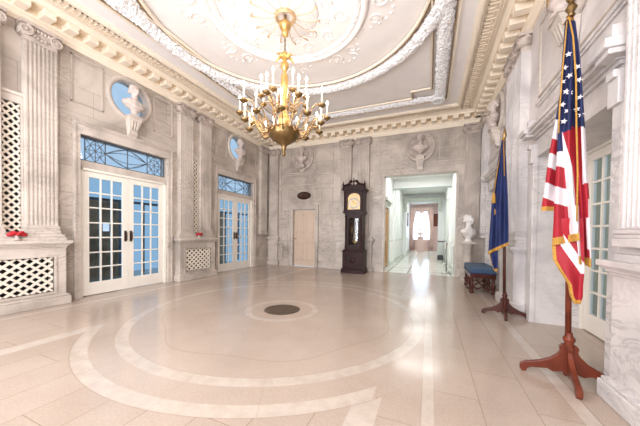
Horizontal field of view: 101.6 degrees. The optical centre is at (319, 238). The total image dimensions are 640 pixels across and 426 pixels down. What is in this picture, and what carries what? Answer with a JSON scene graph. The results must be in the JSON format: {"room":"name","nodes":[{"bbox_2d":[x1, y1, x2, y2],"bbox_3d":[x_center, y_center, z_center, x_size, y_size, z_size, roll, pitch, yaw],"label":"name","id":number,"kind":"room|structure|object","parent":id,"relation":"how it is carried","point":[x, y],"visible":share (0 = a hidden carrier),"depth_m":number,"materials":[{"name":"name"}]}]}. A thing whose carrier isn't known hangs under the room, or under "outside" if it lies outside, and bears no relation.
{"room":"historic interior","nodes":[
{"label":"historic interior","id":0,"kind":"room"},
{"bbox_2d":[0,15,268,299],"bbox_3d":[-3.900,-1.271,5.591,0.240,4.630,10.050,1,1,23],"label":"wall","id":1,"kind":"structure","parent":0,"point":[87,78],"depth_m":4.72,"materials":[{"name":"stone"}]},
{"bbox_2d":[1,87,23,233],"bbox_3d":[-4.483,-1.095,3.793,0.080,2.070,0.290,1,1,23],"label":"lattice panel","id":2,"kind":"object","parent":1,"relation":"attached to","point":[11,101],"visible":0.81,"depth_m":3.81,"materials":[{"name":"metal"}]},
{"bbox_2d":[70,117,174,299],"bbox_3d":[-3.856,-0.498,5.328,0.075,3.095,1.920,1,1,23],"label":"trim","id":3,"kind":"structure","parent":1,"relation":"attached to","point":[79,127],"depth_m":4.67,"materials":[{"name":"stone"}]},
{"bbox_2d":[81,135,163,176],"bbox_3d":[-3.945,-1.612,5.350,0.030,0.440,1.600,1,1,23],"label":"window","id":4,"kind":"structure","parent":1,"relation":"in","point":[85,137],"depth_m":5.19,"materials":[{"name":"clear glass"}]},
{"bbox_2d":[81,167,165,297],"bbox_3d":[-3.951,-0.107,5.373,0.130,2.310,1.650,1,1,23],"label":"door","id":5,"kind":"structure","parent":1,"relation":"in","point":[127,280],"depth_m":5.30,"materials":[{"name":"beige paint"}]},
{"bbox_2d":[81,159,166,183],"bbox_3d":[-3.982,-1.548,5.367,0.170,0.570,1.660,1,1,23],"label":"trim","id":6,"kind":"structure","parent":1,"relation":"attached to","point":[85,164],"depth_m":5.30,"materials":[{"name":"stone"}]},
{"bbox_2d":[106,75,151,122],"bbox_3d":[-3.889,-2.801,5.322,0.170,0.880,0.880,1,1,23],"label":"window","id":7,"kind":"structure","parent":1,"relation":"in","point":[128,81],"depth_m":5.22,"materials":[{"name":"stone"}]},
{"bbox_2d":[125,114,143,137],"bbox_3d":[-3.767,-2.249,5.289,0.200,0.400,0.260,1,1,23],"label":"wall bracket","id":8,"kind":"object","parent":1,"relation":"attached to","point":[133,123],"visible":0.99,"depth_m":5.24,"materials":[{"name":"stone"}]},
{"bbox_2d":[122,85,145,116],"bbox_3d":[-3.741,-2.762,5.273,0.241,0.626,0.443,1,1,13],"label":"bust","id":9,"kind":"object","parent":8,"relation":"on","point":[135,107],"visible":0.95,"depth_m":5.21,"materials":[{"name":"stone"}]},
{"bbox_2d":[125,114,143,120],"bbox_3d":[-3.765,-2.434,5.286,0.200,0.030,0.260,1,1,23],"label":"shelf","id":10,"kind":"object","parent":8,"relation":"attached to","point":[132,116],"depth_m":5.20,"materials":[{"name":"stone"}]},
{"bbox_2d":[193,153,199,233],"bbox_3d":[-3.239,-1.135,6.763,0.080,2.070,0.290,1,1,23],"label":"lattice panel","id":11,"kind":"object","parent":1,"relation":"attached to","point":[195,156],"visible":0.61,"depth_m":6.80,"materials":[{"name":"stone"}]},
{"bbox_2d":[218,174,250,195],"bbox_3d":[-2.704,-1.652,8.311,0.030,0.440,1.600,1,1,23],"label":"window","id":12,"kind":"structure","parent":1,"relation":"in","point":[246,186],"depth_m":8.39,"materials":[{"name":"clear glass"}]},
{"bbox_2d":[218,194,251,271],"bbox_3d":[-2.711,-0.147,8.333,0.130,2.310,1.650,1,1,23],"label":"door","id":13,"kind":"structure","parent":1,"relation":"in","point":[234,264],"depth_m":8.32,"materials":[{"name":"beige paint"}]},
{"bbox_2d":[218,184,251,199],"bbox_3d":[-2.742,-1.588,8.327,0.170,0.570,1.660,1,1,23],"label":"trim","id":14,"kind":"structure","parent":1,"relation":"attached to","point":[223,192],"depth_m":8.32,"materials":[{"name":"stone"}]},
{"bbox_2d":[214,165,256,268],"bbox_3d":[-2.615,-0.537,8.288,0.075,3.095,1.920,1,1,23],"label":"trim","id":15,"kind":"structure","parent":1,"relation":"attached to","point":[221,170],"depth_m":7.96,"materials":[{"name":"stone"}]},
{"bbox_2d":[227,134,246,160],"bbox_3d":[-2.648,-2.841,8.282,0.170,0.880,0.880,1,1,23],"label":"window","id":16,"kind":"structure","parent":1,"relation":"in","point":[236,136],"depth_m":8.13,"materials":[{"name":"stone"}]},
{"bbox_2d":[235,158,244,171],"bbox_3d":[-2.527,-2.288,8.250,0.200,0.400,0.260,1,1,23],"label":"wall bracket","id":17,"kind":"object","parent":1,"relation":"attached to","point":[239,162],"visible":0.99,"depth_m":8.19,"materials":[{"name":"stone"}]},
{"bbox_2d":[235,139,245,158],"bbox_3d":[-2.501,-2.801,8.234,0.241,0.626,0.443,1,1,13],"label":"bust","id":18,"kind":"object","parent":17,"relation":"on","point":[240,152],"visible":0.97,"depth_m":8.16,"materials":[{"name":"stone"}]},
{"bbox_2d":[258,145,269,233],"bbox_3d":[-2.039,-1.705,9.473,0.177,3.140,0.496,1,1,23],"label":"fluted pilaster","id":19,"kind":"object","parent":1,"relation":"attached to","point":[263,151],"visible":1,"depth_m":9.38,"materials":[{"name":"stone"}]},
{"bbox_2d":[11,0,532,145],"bbox_3d":[-0.582,-3.342,4.011,6.850,0.087,9.630,1,1,23],"label":"trim","id":20,"kind":"structure","parent":1,"relation":"attached to","point":[523,8],"depth_m":5.11,"materials":[{"name":"beige paint"}]},
{"bbox_2d":[0,0,544,149],"bbox_3d":[-0.583,-3.309,4.011,7.020,0.310,9.750,1,1,23],"label":"trim","id":21,"kind":"structure","parent":1,"relation":"attached to","point":[75,43],"depth_m":5.43,"materials":[{"name":"beige paint"}]},
{"bbox_2d":[168,258,481,281],"bbox_3d":[-0.639,0.995,4.092,7.020,0.240,9.750,1,1,23],"label":"baseboard","id":22,"kind":"structure","parent":1,"relation":"attached to","point":[321,264],"depth_m":8.96,"materials":[{"name":"stone"}]},
{"bbox_2d":[89,199,222,278],"bbox_3d":[-4.779,0.003,8.508,0.115,1.950,8.800,1,1,23],"label":"wall","id":23,"kind":"structure","parent":0,"point":[93,213],"depth_m":6.66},
{"bbox_2d":[89,197,246,274],"bbox_3d":[-4.785,-0.032,8.510,0.080,2.020,8.800,1,1,23],"label":"trim","id":24,"kind":"structure","parent":23,"relation":"attached to","point":[91,198],"depth_m":7.59,"materials":[{"name":"grey metal"}]},
{"bbox_2d":[136,0,456,119],"bbox_3d":[-0.579,-3.584,4.006,7.220,0.140,9.950,1,1,23],"label":"ceiling","id":25,"kind":"structure","parent":0,"point":[414,73],"depth_m":4.83,"materials":[{"name":"paint"}]},
{"bbox_2d":[46,0,506,134],"bbox_3d":[-0.581,-3.454,4.008,6.220,0.060,8.950,1,1,23],"label":"trim","id":26,"kind":"structure","parent":25,"relation":"attached to","point":[489,13],"depth_m":5.03,"materials":[{"name":"beige paint"}]},
{"bbox_2d":[76,0,478,127],"bbox_3d":[-0.532,-3.483,3.993,6.000,0.001,8.760,1,1,23],"label":"trim","id":27,"kind":"structure","parent":25,"relation":"attached to","point":[469,7],"depth_m":5.00,"materials":[{"name":"paint"}]},
{"bbox_2d":[96,0,462,125],"bbox_3d":[-0.533,-3.468,3.994,4.950,0.050,7.570,1,1,23],"label":"trim","id":28,"kind":"structure","parent":25,"relation":"attached to","point":[173,37],"depth_m":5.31,"materials":[{"name":"beige paint"}]},
{"bbox_2d":[104,0,456,124],"bbox_3d":[-0.533,-3.448,3.994,4.814,0.104,7.434,1,1,23],"label":"trim","id":29,"kind":"structure","parent":25,"relation":"attached to","point":[444,32],"depth_m":5.17,"materials":[{"name":"white paint"}]},
{"bbox_2d":[431,96,444,103],"bbox_3d":[2.931,-3.404,6.468,0.320,0.060,0.320,1,1,23],"label":"boss","id":30,"kind":"object","parent":29,"relation":"attached to","point":[436,100],"visible":1,"depth_m":6.43,"materials":[{"name":"white paint"}]},
{"bbox_2d":[199,0,368,63],"bbox_3d":[-0.532,-3.480,3.993,2.520,0.065,2.520,1,1,23],"label":"trim","id":31,"kind":"structure","parent":25,"relation":"attached to","point":[208,6],"depth_m":4.51,"materials":[{"name":"paint"}]},
{"bbox_2d":[249,0,319,44],"bbox_3d":[-0.543,-3.460,4.085,1.089,0.110,1.156,1,1,23],"label":"rosette","id":32,"kind":"object","parent":25,"relation":"attached to","point":[302,15],"visible":0.88,"depth_m":4.07,"materials":[{"name":"white paint"}]},
{"bbox_2d":[236,15,330,155],"bbox_3d":[-0.557,-2.395,4.105,1.473,2.180,1.460,1,1,23],"label":"chandelier","id":33,"kind":"object","parent":32,"relation":"hanging from","point":[283,133],"visible":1,"depth_m":4.00,"materials":[{"name":"gold metal"}]},
{"bbox_2d":[175,0,394,74],"bbox_3d":[-0.532,-3.508,3.993,3.111,0.030,3.102,1,1,23],"label":"trim","id":34,"kind":"structure","parent":25,"relation":"attached to","point":[233,1],"depth_m":4.37,"materials":[{"name":"paint"}]},
{"bbox_2d":[118,0,452,95],"bbox_3d":[-0.533,-3.440,3.989,4.821,0.119,4.917,0,1,-41],"label":"trim","id":35,"kind":"structure","parent":25,"relation":"attached to","point":[434,17],"depth_m":4.87,"materials":[{"name":"white paint"}]},
{"bbox_2d":[0,250,630,425],"bbox_3d":[1.091,1.088,9.912,10.800,0.120,22.900,1,1,23],"label":"floor","id":36,"kind":"structure","parent":0,"point":[373,348],"depth_m":2.53,"materials":[{"name":"stone"}]},
{"bbox_2d":[0,234,73,315],"bbox_3d":[-4.420,0.506,3.789,0.260,1.130,1.240,1,1,23],"label":"radiator cover","id":37,"kind":"object","parent":36,"relation":"on","point":[32,267],"visible":0.99,"depth_m":3.92,"materials":[{"name":"stone"}]},
{"bbox_2d":[0,5,7,233],"bbox_3d":[-4.547,-1.625,3.488,0.177,3.140,0.496,1,1,23],"label":"fluted pilaster","id":38,"kind":"object","parent":37,"relation":"on","point":[3,18],"visible":1,"depth_m":3.64,"materials":[{"name":"stone"}]},
{"bbox_2d":[6,231,27,239],"bbox_3d":[-4.344,-0.035,3.749,0.089,0.136,0.214,1,1,23],"label":"flower arrangement","id":39,"kind":"object","parent":37,"relation":"on","point":[17,235],"visible":1,"depth_m":3.73,"materials":[{"name":"plant"}]},
{"bbox_2d":[0,257,53,298],"bbox_3d":[-4.388,0.577,3.776,0.023,0.550,0.800,1,1,23],"label":"grille","id":40,"kind":"object","parent":37,"relation":"attached to","point":[51,291],"depth_m":3.87,"materials":[{"name":"metal"}]},
{"bbox_2d":[14,16,62,233],"bbox_3d":[-4.315,-1.633,4.041,0.177,3.140,0.496,1,1,23],"label":"fluted pilaster","id":41,"kind":"object","parent":37,"relation":"on","point":[40,47],"visible":1,"depth_m":4.01,"materials":[{"name":"stone"}]},
{"bbox_2d":[173,234,218,281],"bbox_3d":[-3.176,0.467,6.758,0.260,1.130,1.240,1,1,23],"label":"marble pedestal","id":42,"kind":"object","parent":36,"relation":"on","point":[194,256],"visible":0.97,"depth_m":6.61,"materials":[{"name":"stone"}]},
{"bbox_2d":[175,102,196,233],"bbox_3d":[-3.303,-1.665,6.458,0.177,3.140,0.496,1,1,23],"label":"fluted pilaster","id":43,"kind":"object","parent":42,"relation":"on","point":[186,114],"visible":0.99,"depth_m":6.40,"materials":[{"name":"stone"}]},
{"bbox_2d":[186,248,210,270],"bbox_3d":[-3.144,0.537,6.746,0.023,0.550,0.800,1,1,23],"label":"grille","id":44,"kind":"object","parent":42,"relation":"attached to","point":[208,263],"depth_m":6.76,"materials":[{"name":"metal"}]},
{"bbox_2d":[196,113,214,233],"bbox_3d":[-3.071,-1.672,7.011,0.177,3.140,0.496,1,1,23],"label":"fluted pilaster","id":45,"kind":"object","parent":42,"relation":"on","point":[205,123],"visible":0.99,"depth_m":6.96,"materials":[{"name":"stone"}]},
{"bbox_2d":[266,234,282,264],"bbox_3d":[-1.744,0.429,9.736,0.800,1.130,0.180,1,1,23],"label":"marble pedestal","id":46,"kind":"object","parent":36,"relation":"on","point":[273,239],"visible":1,"depth_m":9.70,"materials":[{"name":"beige stone"}]},
{"bbox_2d":[268,148,280,234],"bbox_3d":[-1.716,-1.705,9.697,0.496,3.140,0.177,1,1,23],"label":"fluted pilaster","id":47,"kind":"object","parent":46,"relation":"on","point":[274,161],"visible":0.86,"depth_m":9.67,"materials":[{"name":"stone"}]},
{"bbox_2d":[264,304,299,314],"bbox_3d":[-0.592,1.113,4.080,0.550,0.006,0.550,1,1,23],"label":"floor grate","id":48,"kind":"object","parent":36,"relation":"on","point":[283,309],"visible":1,"depth_m":4.06,"materials":[{"name":"brown metal"}]},
{"bbox_2d":[334,235,373,271],"bbox_3d":[1.096,0.489,8.547,1.320,1.130,0.180,1,1,23],"label":"marble pedestal","id":49,"kind":"object","parent":36,"relation":"on","point":[340,240],"visible":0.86,"depth_m":8.63,"materials":[{"name":"beige stone"}]},
{"bbox_2d":[339,138,354,235],"bbox_3d":[0.857,-1.651,8.620,0.496,3.140,0.177,1,1,23],"label":"fluted pilaster","id":50,"kind":"object","parent":49,"relation":"on","point":[346,145],"visible":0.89,"depth_m":8.60,"materials":[{"name":"stone"}]},
{"bbox_2d":[356,136,371,235],"bbox_3d":[1.392,-1.640,8.396,0.496,3.140,0.177,1,1,23],"label":"fluted pilaster","id":51,"kind":"object","parent":49,"relation":"on","point":[363,143],"visible":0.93,"depth_m":8.34,"materials":[{"name":"stone"}]},
{"bbox_2d":[341,180,368,273],"bbox_3d":[1.075,-0.388,8.064,0.730,2.900,0.525,1,1,23],"label":"grandfather clock","id":52,"kind":"object","parent":36,"relation":"on","point":[354,253],"visible":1,"depth_m":7.92,"materials":[{"name":"brown wood"}]},
{"bbox_2d":[351,219,356,238],"bbox_3d":[1.057,-0.297,8.032,0.201,0.680,0.055,1,1,23],"label":"pendulum","id":53,"kind":"object","parent":52,"relation":"on","point":[354,219],"depth_m":8.03,"materials":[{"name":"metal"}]},
{"bbox_2d":[341,180,368,211],"bbox_3d":[1.087,-1.281,8.048,0.730,0.947,0.525,1,1,23],"label":"hood","id":54,"kind":"object","parent":52,"relation":"attached to","point":[354,195],"depth_m":7.89,"materials":[{"name":"brown wood"}]},
{"bbox_2d":[417,237,423,251],"bbox_3d":[6.932,0.426,18.028,0.460,1.050,0.460,1,1,23],"label":"pedestal","id":55,"kind":"object","parent":36,"relation":"on","point":[420,239],"visible":0.95,"depth_m":17.86,"materials":[{"name":"stone"}]},
{"bbox_2d":[415,240,426,250],"bbox_3d":[7.382,0.557,19.083,0.880,0.760,0.310,1,1,23],"label":"radiator cover","id":56,"kind":"object","parent":36,"relation":"on","point":[416,241],"visible":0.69,"depth_m":18.90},
{"bbox_2d":[441,242,450,273],"bbox_3d":[3.929,0.606,8.120,0.300,0.985,0.300,1,1,23],"label":"post","id":57,"kind":"object","parent":36,"relation":"on","point":[445,272],"visible":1,"depth_m":8.10,"materials":[{"name":"metal"}]},
{"bbox_2d":[459,242,475,281],"bbox_3d":[3.901,0.610,6.940,0.340,1.020,0.340,1,1,23],"label":"pedestal","id":58,"kind":"object","parent":36,"relation":"on","point":[466,246],"visible":0.7,"depth_m":6.84,"materials":[{"name":"stone"}]},
{"bbox_2d":[461,214,475,241],"bbox_3d":[3.938,-0.263,6.906,0.515,0.728,0.281,0,1,-38],"label":"bust","id":59,"kind":"object","parent":58,"relation":"on","point":[468,231],"visible":1,"depth_m":6.82,"materials":[{"name":"stone"}]},
{"bbox_2d":[464,262,496,294],"bbox_3d":[3.502,0.862,5.766,0.482,0.550,1.052,1,1,23],"label":"upholstered bench","id":60,"kind":"object","parent":36,"relation":"on","point":[472,270],"visible":0.99,"depth_m":5.38,"materials":[{"name":"blue fabric"}]},
{"bbox_2d":[481,128,525,320],"bbox_3d":[2.765,-0.247,3.866,0.431,2.820,0.431,0,1,-14],"label":"stand","id":61,"kind":"object","parent":36,"relation":"on","point":[504,306],"visible":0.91,"depth_m":3.87,"materials":[{"name":"brown wood"}]},
{"bbox_2d":[488,138,508,270],"bbox_3d":[2.664,-0.485,3.886,0.244,1.980,0.134,1,1,30],"label":"flag","id":62,"kind":"object","parent":61,"relation":"hanging from","point":[499,225],"visible":1,"depth_m":3.86,"materials":[{"name":"blue fabric"}]},
{"bbox_2d":[495,240,526,312],"bbox_3d":[3.196,0.594,4.426,0.220,1.130,1.000,1,1,23],"label":"marble pedestal","id":63,"kind":"object","parent":36,"relation":"on","point":[516,250],"visible":0.7,"depth_m":4.03,"materials":[{"name":"white stone"}]},
{"bbox_2d":[503,53,513,231],"bbox_3d":[3.333,-1.543,4.590,0.177,3.140,0.496,1,1,23],"label":"fluted pilaster","id":64,"kind":"object","parent":63,"relation":"on","point":[508,68],"visible":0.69,"depth_m":4.50,"materials":[{"name":"stone"}]},
{"bbox_2d":[509,30,532,239],"bbox_3d":[3.155,-1.538,4.166,0.177,3.140,0.496,1,1,23],"label":"fluted pilaster","id":65,"kind":"object","parent":63,"relation":"on","point":[520,53],"visible":0.98,"depth_m":4.01,"materials":[{"name":"white stone"}]},
{"bbox_2d":[519,0,604,399],"bbox_3d":[2.093,-0.460,2.153,0.477,3.294,0.477,0,1,-13],"label":"stand","id":66,"kind":"object","parent":36,"relation":"on","point":[567,360],"visible":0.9,"depth_m":2.16,"materials":[{"name":"red wood"}]},
{"bbox_2d":[541,16,591,303],"bbox_3d":[2.035,-0.632,2.152,0.126,2.326,0.325,0,1,-37],"label":"striped flag","id":67,"kind":"object","parent":66,"relation":"hanging from","point":[571,238],"visible":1,"depth_m":2.12,"materials":[{"name":"multicoloured fabric"}]},
{"bbox_2d":[595,247,639,425],"bbox_3d":[1.944,0.634,1.385,0.180,1.130,1.300,1,1,23],"label":"marble pedestal","id":68,"kind":"object","parent":36,"relation":"on","point":[620,390],"visible":0.96,"depth_m":1.78,"materials":[{"name":"white stone"}]},
{"bbox_2d":[612,0,639,247],"bbox_3d":[2.096,-1.504,1.639,0.177,3.140,0.496,1,1,23],"label":"fluted pilaster","id":69,"kind":"object","parent":68,"relation":"on","point":[627,235],"visible":1,"depth_m":1.76,"materials":[{"name":"stone"}]},
{"bbox_2d":[341,249,366,273],"bbox_3d":[1.062,0.697,8.087,0.720,0.730,0.520,1,1,23],"label":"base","id":70,"kind":"object","parent":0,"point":[353,260],"depth_m":7.87,"materials":[{"name":"brown wood"}]},
{"bbox_2d":[268,126,482,276],"bbox_3d":[1.327,-1.261,8.676,7.620,4.630,0.280,1,1,23],"label":"wall","id":71,"kind":"structure","parent":0,"point":[450,143],"depth_m":8.39,"materials":[{"name":"stone"}]},
{"bbox_2d":[298,164,305,172],"bbox_3d":[-0.641,-2.452,9.225,0.260,0.260,0.200,1,1,23],"label":"wall bracket","id":72,"kind":"object","parent":71,"relation":"attached to","point":[301,167],"visible":1,"depth_m":9.19,"materials":[{"name":"stone"}]},
{"bbox_2d":[296,147,306,163],"bbox_3d":[-0.645,-2.885,9.188,0.429,0.607,0.234,1,1,13],"label":"bust","id":73,"kind":"object","parent":72,"relation":"on","point":[301,158],"visible":0.95,"depth_m":9.12,"materials":[{"name":"stone"}]},
{"bbox_2d":[292,146,313,169],"bbox_3d":[-0.611,-2.853,9.277,0.860,0.860,0.070,1,1,23],"label":"niche","id":74,"kind":"object","parent":71,"relation":"attached to","point":[309,153],"visible":0.75,"depth_m":9.24,"materials":[{"name":"stone"}]},
{"bbox_2d":[289,205,318,267],"bbox_3d":[-0.565,-0.073,9.344,1.140,2.180,0.190,1,1,23],"label":"door","id":75,"kind":"structure","parent":71,"relation":"in","point":[306,227],"depth_m":9.38,"materials":[{"name":"beige paint"}]},
{"bbox_2d":[296,242,303,259],"bbox_3d":[-0.730,0.473,9.467,0.280,0.640,0.014,1,1,23],"label":"panel","id":76,"kind":"object","parent":75,"relation":"attached to","point":[299,245],"depth_m":9.46,"materials":[{"name":"beige paint"}]},
{"bbox_2d":[306,242,312,260],"bbox_3d":[-0.380,0.480,9.320,0.280,0.640,0.014,1,1,23],"label":"panel","id":77,"kind":"object","parent":75,"relation":"attached to","point":[309,245],"depth_m":9.32,"materials":[{"name":"beige paint"}]},
{"bbox_2d":[297,192,310,199],"bbox_3d":[-0.574,-1.513,9.302,0.540,0.280,0.028,1,1,23],"label":"oval plaque","id":78,"kind":"object","parent":71,"relation":"attached to","point":[302,195],"visible":1,"depth_m":9.30,"materials":[{"name":"brown metal"}]},
{"bbox_2d":[70,0,617,253],"bbox_3d":[0.133,-1.258,5.822,7.024,3.700,5.912,1,1,23],"label":"trim","id":79,"kind":"structure","parent":71,"relation":"attached to","point":[612,4],"depth_m":5.77,"materials":[{"name":"stone"}]},
{"bbox_2d":[268,158,463,175],"bbox_3d":[1.050,-2.294,8.621,6.510,0.030,0.030,1,1,23],"label":"trim","id":80,"kind":"structure","parent":71,"relation":"attached to","point":[461,158],"depth_m":8.16,"materials":[{"name":"stone"}]},
{"bbox_2d":[381,169,458,268],"bbox_3d":[2.945,-0.444,7.841,2.120,3.070,0.030,1,1,23],"label":"trim","id":81,"kind":"structure","parent":71,"relation":"attached to","point":[457,170],"depth_m":7.64,"materials":[{"name":"stone"}]},
{"bbox_2d":[415,155,424,171],"bbox_3d":[2.954,-2.207,7.722,0.260,0.440,0.200,1,1,23],"label":"wall bracket","id":82,"kind":"object","parent":71,"relation":"attached to","point":[419,158],"visible":1,"depth_m":7.69,"materials":[{"name":"stone"}]},
{"bbox_2d":[412,134,427,154],"bbox_3d":[2.951,-2.740,7.683,0.443,0.626,0.241,1,1,13],"label":"bust","id":83,"kind":"object","parent":82,"relation":"on","point":[420,147],"visible":0.94,"depth_m":7.62,"materials":[{"name":"stone"}]},
{"bbox_2d":[405,133,435,161],"bbox_3d":[2.985,-2.708,7.772,0.860,0.860,0.070,1,1,23],"label":"niche","id":84,"kind":"object","parent":71,"relation":"attached to","point":[428,140],"visible":0.79,"depth_m":7.75,"materials":[{"name":"stone"}]},
{"bbox_2d":[462,122,481,237],"bbox_3d":[4.205,-1.581,7.219,0.496,3.140,0.177,1,1,23],"label":"fluted pilaster","id":85,"kind":"object","parent":71,"relation":"attached to","point":[472,131],"visible":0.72,"depth_m":7.19,"materials":[{"name":"stone"}]},
{"bbox_2d":[386,178,409,266],"bbox_3d":[4.297,-0.734,14.059,0.200,3.450,11.930,1,1,23],"label":"wall","id":86,"kind":"structure","parent":0,"point":[399,200],"depth_m":11.84,"materials":[{"name":"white paint"}]},
{"bbox_2d":[385,196,392,267],"bbox_3d":[2.334,-0.150,9.050,0.190,2.420,1.320,1,1,23],"label":"column","id":87,"kind":"structure","parent":86,"relation":"in","point":[389,201],"depth_m":9.28,"materials":[{"name":"brown wood"}]},
{"bbox_2d":[392,176,451,266],"bbox_3d":[4.010,-0.653,10.374,2.120,3.420,0.250,1,1,23],"label":"trim","id":88,"kind":"structure","parent":86,"relation":"attached to","point":[443,180],"depth_m":10.20,"materials":[{"name":"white paint"}]},
{"bbox_2d":[389,198,454,271],"bbox_3d":[5.366,-0.387,13.626,2.120,2.800,11.910,1,1,23],"label":"trim","id":89,"kind":"structure","parent":86,"relation":"attached to","point":[397,239],"depth_m":12.14,"materials":[{"name":"stone"}]},
{"bbox_2d":[410,207,433,213],"bbox_3d":[7.397,-1.971,18.989,1.644,0.480,0.070,1,1,23],"label":"swag valance","id":90,"kind":"object","parent":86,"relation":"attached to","point":[430,209],"visible":1,"depth_m":18.97,"materials":[{"name":"pink fabric"}]},
{"bbox_2d":[409,210,416,246],"bbox_3d":[6.888,-0.699,19.306,0.469,2.751,0.060,1,1,23],"label":"drape","id":91,"kind":"object","parent":90,"relation":"hanging from","point":[412,216],"visible":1,"depth_m":19.33,"materials":[{"name":"pink fabric"}]},
{"bbox_2d":[427,210,433,247],"bbox_3d":[7.931,-0.677,18.869,0.469,2.751,0.060,1,1,23],"label":"drape","id":92,"kind":"object","parent":90,"relation":"hanging from","point":[430,216],"visible":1,"depth_m":18.82,"materials":[{"name":"pink fabric"}]},
{"bbox_2d":[394,186,451,189],"bbox_3d":[3.975,-1.956,10.225,2.120,0.050,0.060,1,1,23],"label":"trim","id":93,"kind":"structure","parent":86,"relation":"attached to","point":[438,186],"depth_m":10.17,"materials":[{"name":"grey paint"}]},
{"bbox_2d":[403,193,444,254],"bbox_3d":[5.758,-0.709,14.547,2.120,3.420,0.300,1,1,23],"label":"trim","id":94,"kind":"structure","parent":86,"relation":"attached to","point":[441,214],"depth_m":14.11,"materials":[{"name":"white paint"}]},
{"bbox_2d":[393,173,452,204],"bbox_3d":[5.389,-2.471,13.578,2.520,0.130,11.930,1,1,23],"label":"ceiling","id":95,"kind":"structure","parent":0,"point":[430,190],"depth_m":13.17,"materials":[{"name":"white paint"}]},
{"bbox_2d":[409,204,437,250],"bbox_3d":[7.710,-0.786,19.204,2.120,3.450,0.200,1,1,23],"label":"wall","id":96,"kind":"structure","parent":0,"point":[435,228],"depth_m":18.95,"materials":[{"name":"pink paint"}]},
{"bbox_2d":[413,211,429,239],"bbox_3d":[7.449,-0.914,19.171,1.220,2.060,0.024,1,1,23],"label":"sheer curtain","id":97,"kind":"object","parent":96,"relation":"hanging from","point":[421,220],"visible":0.89,"depth_m":19.14,"materials":[{"name":"white fabric"}]},
{"bbox_2d":[433,214,437,225],"bbox_3d":[8.389,-1.294,18.780,0.440,0.900,0.045,1,1,23],"label":"wall picture","id":98,"kind":"object","parent":96,"relation":"attached to","point":[435,221],"visible":0.64,"depth_m":18.79,"materials":[{"name":"brown wood"}]},
{"bbox_2d":[444,173,455,265],"bbox_3d":[6.436,-0.689,13.163,0.200,3.450,11.930,1,1,23],"label":"wall","id":99,"kind":"structure","parent":0,"point":[447,194],"depth_m":9.43,"materials":[{"name":"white paint"}]},
{"bbox_2d":[403,197,444,202],"bbox_3d":[5.655,-2.085,14.258,2.140,0.220,0.280,1,1,23],"label":"trim","id":100,"kind":"structure","parent":99,"relation":"attached to","point":[426,199],"depth_m":14.19,"materials":[{"name":"stone"}]},
{"bbox_2d":[482,0,627,327],"bbox_3d":[2.962,-1.128,2.718,0.600,4.630,10.050,1,1,23],"label":"wall","id":101,"kind":"structure","parent":0,"point":[549,308],"depth_m":3.53,"materials":[{"name":"white stone"}]},
{"bbox_2d":[478,113,490,237],"bbox_3d":[4.264,-1.573,6.813,0.177,3.140,0.496,1,1,23],"label":"fluted pilaster","id":102,"kind":"object","parent":101,"relation":"attached to","point":[485,151],"visible":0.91,"depth_m":6.66,"materials":[{"name":"stone"}]},
{"bbox_2d":[480,148,499,281],"bbox_3d":[3.799,-0.379,5.777,0.192,3.040,2.020,1,1,23],"label":"pilaster","id":103,"kind":"object","parent":101,"relation":"attached to","point":[489,176],"visible":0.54,"depth_m":6.52,"materials":[{"name":"white stone"}]},
{"bbox_2d":[488,127,500,147],"bbox_3d":[3.798,-2.178,5.699,0.200,0.400,0.260,1,1,23],"label":"wall bracket","id":104,"kind":"object","parent":101,"relation":"attached to","point":[493,132],"visible":0.86,"depth_m":5.61,"materials":[{"name":"stone"}]},
{"bbox_2d":[486,99,499,130],"bbox_3d":[3.776,-2.692,5.699,0.241,0.626,0.443,1,1,13],"label":"bust","id":105,"kind":"object","parent":104,"relation":"on","point":[492,119],"visible":0.92,"depth_m":5.64,"materials":[{"name":"stone"}]},
{"bbox_2d":[496,91,504,130],"bbox_3d":[3.865,-2.707,5.664,0.070,0.860,0.860,1,1,23],"label":"niche","id":106,"kind":"object","parent":101,"relation":"attached to","point":[500,96],"visible":0.61,"depth_m":5.39,"materials":[{"name":"stone"}]},
{"bbox_2d":[547,7,580,52],"bbox_3d":[2.561,-2.139,2.748,0.200,0.400,0.260,1,1,23],"label":"wall bracket","id":107,"kind":"object","parent":101,"relation":"attached to","point":[556,26],"visible":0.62,"depth_m":2.71,"materials":[{"name":"stone"}]},
{"bbox_2d":[545,0,567,20],"bbox_3d":[2.539,-2.652,2.748,0.241,0.626,0.443,1,1,13],"label":"bust","id":108,"kind":"object","parent":107,"relation":"on","point":[553,5],"visible":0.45,"depth_m":2.74,"materials":[{"name":"stone"}]},
{"bbox_2d":[547,7,566,29],"bbox_3d":[2.564,-2.324,2.744,0.200,0.030,0.260,1,1,23],"label":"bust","id":109,"kind":"object","parent":107,"relation":"attached to","point":[559,11],"depth_m":2.71,"materials":[{"name":"stone"}]},
{"bbox_2d":[519,0,627,375],"bbox_3d":[2.570,-0.340,2.844,0.192,3.040,2.020,1,1,23],"label":"trim","id":110,"kind":"structure","parent":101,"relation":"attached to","point":[603,82],"depth_m":2.13,"materials":[{"name":"white stone"}]},
{"bbox_2d":[574,0,586,13],"bbox_3d":[2.628,-2.667,2.713,0.070,0.860,0.860,1,1,23],"label":"niche","id":111,"kind":"object","parent":101,"relation":"attached to","point":[581,4],"visible":0.07,"depth_m":2.57,"materials":[{"name":"stone"}]},
{"bbox_2d":[578,139,611,340],"bbox_3d":[3.118,0.046,2.619,0.130,2.290,1.740,1,1,23],"label":"door","id":112,"kind":"structure","parent":101,"relation":"in","point":[594,324],"depth_m":3.20,"materials":[{"name":"beige paint"}]},
{"bbox_2d":[592,155,610,319],"bbox_3d":[3.518,0.030,2.940,0.040,2.280,2.600,1,1,23],"label":"sheer curtain","id":113,"kind":"object","parent":112,"relation":"attached to","point":[599,162],"visible":0.11,"depth_m":3.51,"materials":[{"name":"white fabric"}]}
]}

